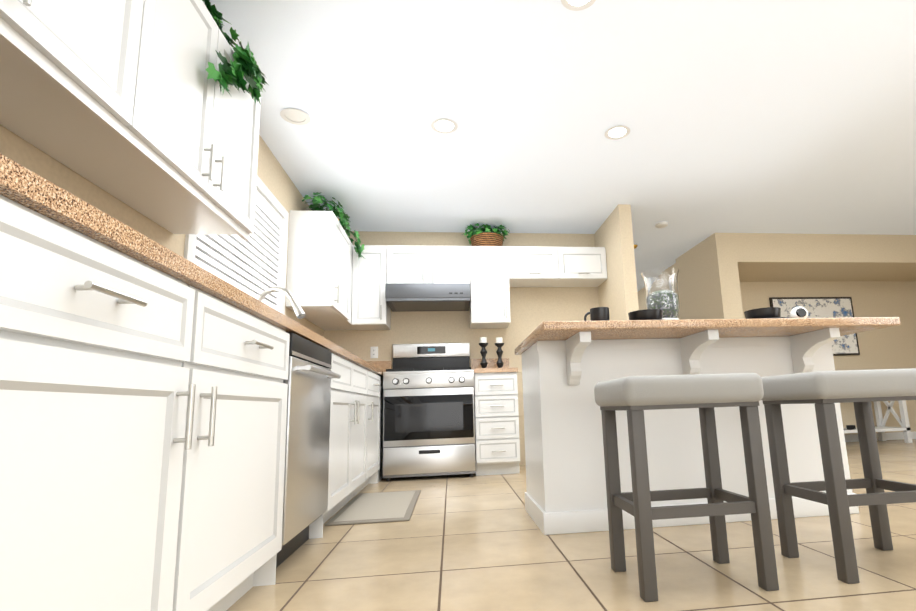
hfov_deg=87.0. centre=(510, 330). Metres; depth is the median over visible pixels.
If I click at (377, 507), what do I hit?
kitchen rug
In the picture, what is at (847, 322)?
island countertop
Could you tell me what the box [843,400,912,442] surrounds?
console table
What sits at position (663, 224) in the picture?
smoke detector
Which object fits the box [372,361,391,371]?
backsplash
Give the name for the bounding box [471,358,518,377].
countertop
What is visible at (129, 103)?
upper cabinet
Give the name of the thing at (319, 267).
upper cabinet
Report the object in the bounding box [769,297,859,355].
painting
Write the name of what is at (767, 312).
place setting
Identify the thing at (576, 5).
recessed light
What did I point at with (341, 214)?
ivy
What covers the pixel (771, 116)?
ceiling
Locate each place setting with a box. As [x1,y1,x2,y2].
[584,307,664,320]
[744,307,790,318]
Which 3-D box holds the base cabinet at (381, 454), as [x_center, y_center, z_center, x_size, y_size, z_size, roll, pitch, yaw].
[-1.470,0.876,4.325,0.632,0.890,0.701,-1,-9,-7]
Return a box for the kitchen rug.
[325,490,420,525]
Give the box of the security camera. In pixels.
[790,306,807,317]
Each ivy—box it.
[202,0,266,104]
[302,192,364,258]
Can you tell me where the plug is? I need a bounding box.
[846,425,855,429]
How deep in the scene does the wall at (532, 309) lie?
4.99 m
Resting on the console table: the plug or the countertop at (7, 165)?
the plug
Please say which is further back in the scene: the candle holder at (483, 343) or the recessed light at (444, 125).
the candle holder at (483, 343)
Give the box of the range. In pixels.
[383,343,475,480]
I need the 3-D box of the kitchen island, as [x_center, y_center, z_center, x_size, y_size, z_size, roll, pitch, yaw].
[0.903,0.499,2.494,1.584,0.890,0.830,-1,-9,-7]
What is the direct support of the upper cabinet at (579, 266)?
attached to the wall at (532, 309)
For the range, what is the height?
1.240 m
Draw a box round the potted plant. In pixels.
[462,223,509,245]
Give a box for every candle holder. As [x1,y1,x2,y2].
[479,337,487,367]
[495,337,503,367]
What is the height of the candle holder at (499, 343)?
0.343 m
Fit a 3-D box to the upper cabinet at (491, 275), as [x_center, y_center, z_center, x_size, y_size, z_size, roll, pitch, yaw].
[-0.224,-0.438,4.877,0.383,0.780,0.346,-1,-9,-7]
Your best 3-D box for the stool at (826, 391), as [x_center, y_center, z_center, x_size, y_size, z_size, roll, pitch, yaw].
[1.224,0.478,1.710,0.470,0.662,0.350,-1,-9,-7]
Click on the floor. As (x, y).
(460, 542)
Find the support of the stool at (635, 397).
on the floor
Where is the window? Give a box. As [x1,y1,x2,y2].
[184,175,288,314]
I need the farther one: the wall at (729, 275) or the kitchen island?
the wall at (729, 275)
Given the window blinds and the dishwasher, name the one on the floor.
the dishwasher
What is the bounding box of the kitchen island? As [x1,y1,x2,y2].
[515,329,875,534]
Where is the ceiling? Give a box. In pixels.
[203,0,915,291]
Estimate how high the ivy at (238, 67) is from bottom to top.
0.644 m
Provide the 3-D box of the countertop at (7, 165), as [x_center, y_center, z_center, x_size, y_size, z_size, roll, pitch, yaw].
[-1.032,-0.171,0.837,0.660,0.041,7.976,-1,-9,-7]
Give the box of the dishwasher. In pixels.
[276,333,340,567]
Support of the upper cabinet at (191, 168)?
attached to the wall at (273, 176)
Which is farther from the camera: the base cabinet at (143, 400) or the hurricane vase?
the hurricane vase
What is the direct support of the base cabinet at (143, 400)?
on the floor
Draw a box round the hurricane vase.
[641,267,679,319]
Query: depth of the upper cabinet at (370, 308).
4.57 m
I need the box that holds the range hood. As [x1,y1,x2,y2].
[385,283,470,311]
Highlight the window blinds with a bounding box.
[195,189,281,308]
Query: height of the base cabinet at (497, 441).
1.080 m
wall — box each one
[0,125,323,336]
[324,231,595,465]
[592,204,638,319]
[637,263,680,319]
[676,233,915,434]
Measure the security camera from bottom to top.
0.115 m
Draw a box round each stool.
[594,373,778,601]
[761,368,915,583]
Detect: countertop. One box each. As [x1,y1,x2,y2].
[0,153,383,372]
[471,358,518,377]
[515,317,900,352]
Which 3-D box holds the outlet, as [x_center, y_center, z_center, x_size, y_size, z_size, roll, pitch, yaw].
[-1.367,0.214,4.804,0.075,0.118,0.008,-1,-9,-7]
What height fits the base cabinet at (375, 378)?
0.890 m
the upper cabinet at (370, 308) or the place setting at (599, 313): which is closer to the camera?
the place setting at (599, 313)
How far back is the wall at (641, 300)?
7.43 m
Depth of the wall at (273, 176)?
1.88 m
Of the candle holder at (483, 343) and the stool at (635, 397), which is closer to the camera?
the stool at (635, 397)
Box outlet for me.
[370,347,377,357]
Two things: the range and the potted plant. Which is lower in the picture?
the range
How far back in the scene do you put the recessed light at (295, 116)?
3.02 m
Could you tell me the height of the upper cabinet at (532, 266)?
0.340 m
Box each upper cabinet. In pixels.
[0,0,151,135]
[13,0,260,239]
[286,210,356,329]
[352,245,390,329]
[388,245,471,288]
[470,246,511,328]
[508,246,559,286]
[556,247,606,286]
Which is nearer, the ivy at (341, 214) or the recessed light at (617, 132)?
the recessed light at (617, 132)
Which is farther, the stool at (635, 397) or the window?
the window
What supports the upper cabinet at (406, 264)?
attached to the wall at (532, 309)
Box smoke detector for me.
[655,221,667,227]
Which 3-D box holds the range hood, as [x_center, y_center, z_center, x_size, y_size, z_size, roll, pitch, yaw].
[-0.797,-0.324,4.708,0.783,0.166,0.499,-1,-9,-7]
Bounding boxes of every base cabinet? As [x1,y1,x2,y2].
[0,173,207,610]
[184,281,295,610]
[309,349,367,538]
[368,365,382,483]
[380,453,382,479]
[471,358,519,475]
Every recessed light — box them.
[280,108,310,124]
[431,118,457,133]
[561,0,595,10]
[605,125,629,139]
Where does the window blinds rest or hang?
attached to the window
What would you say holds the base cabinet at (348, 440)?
on the floor
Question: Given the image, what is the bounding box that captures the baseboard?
[844,431,915,441]
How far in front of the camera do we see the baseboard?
6.16 m
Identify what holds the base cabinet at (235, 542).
on the floor
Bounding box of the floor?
[226,439,915,610]
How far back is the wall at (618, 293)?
4.55 m

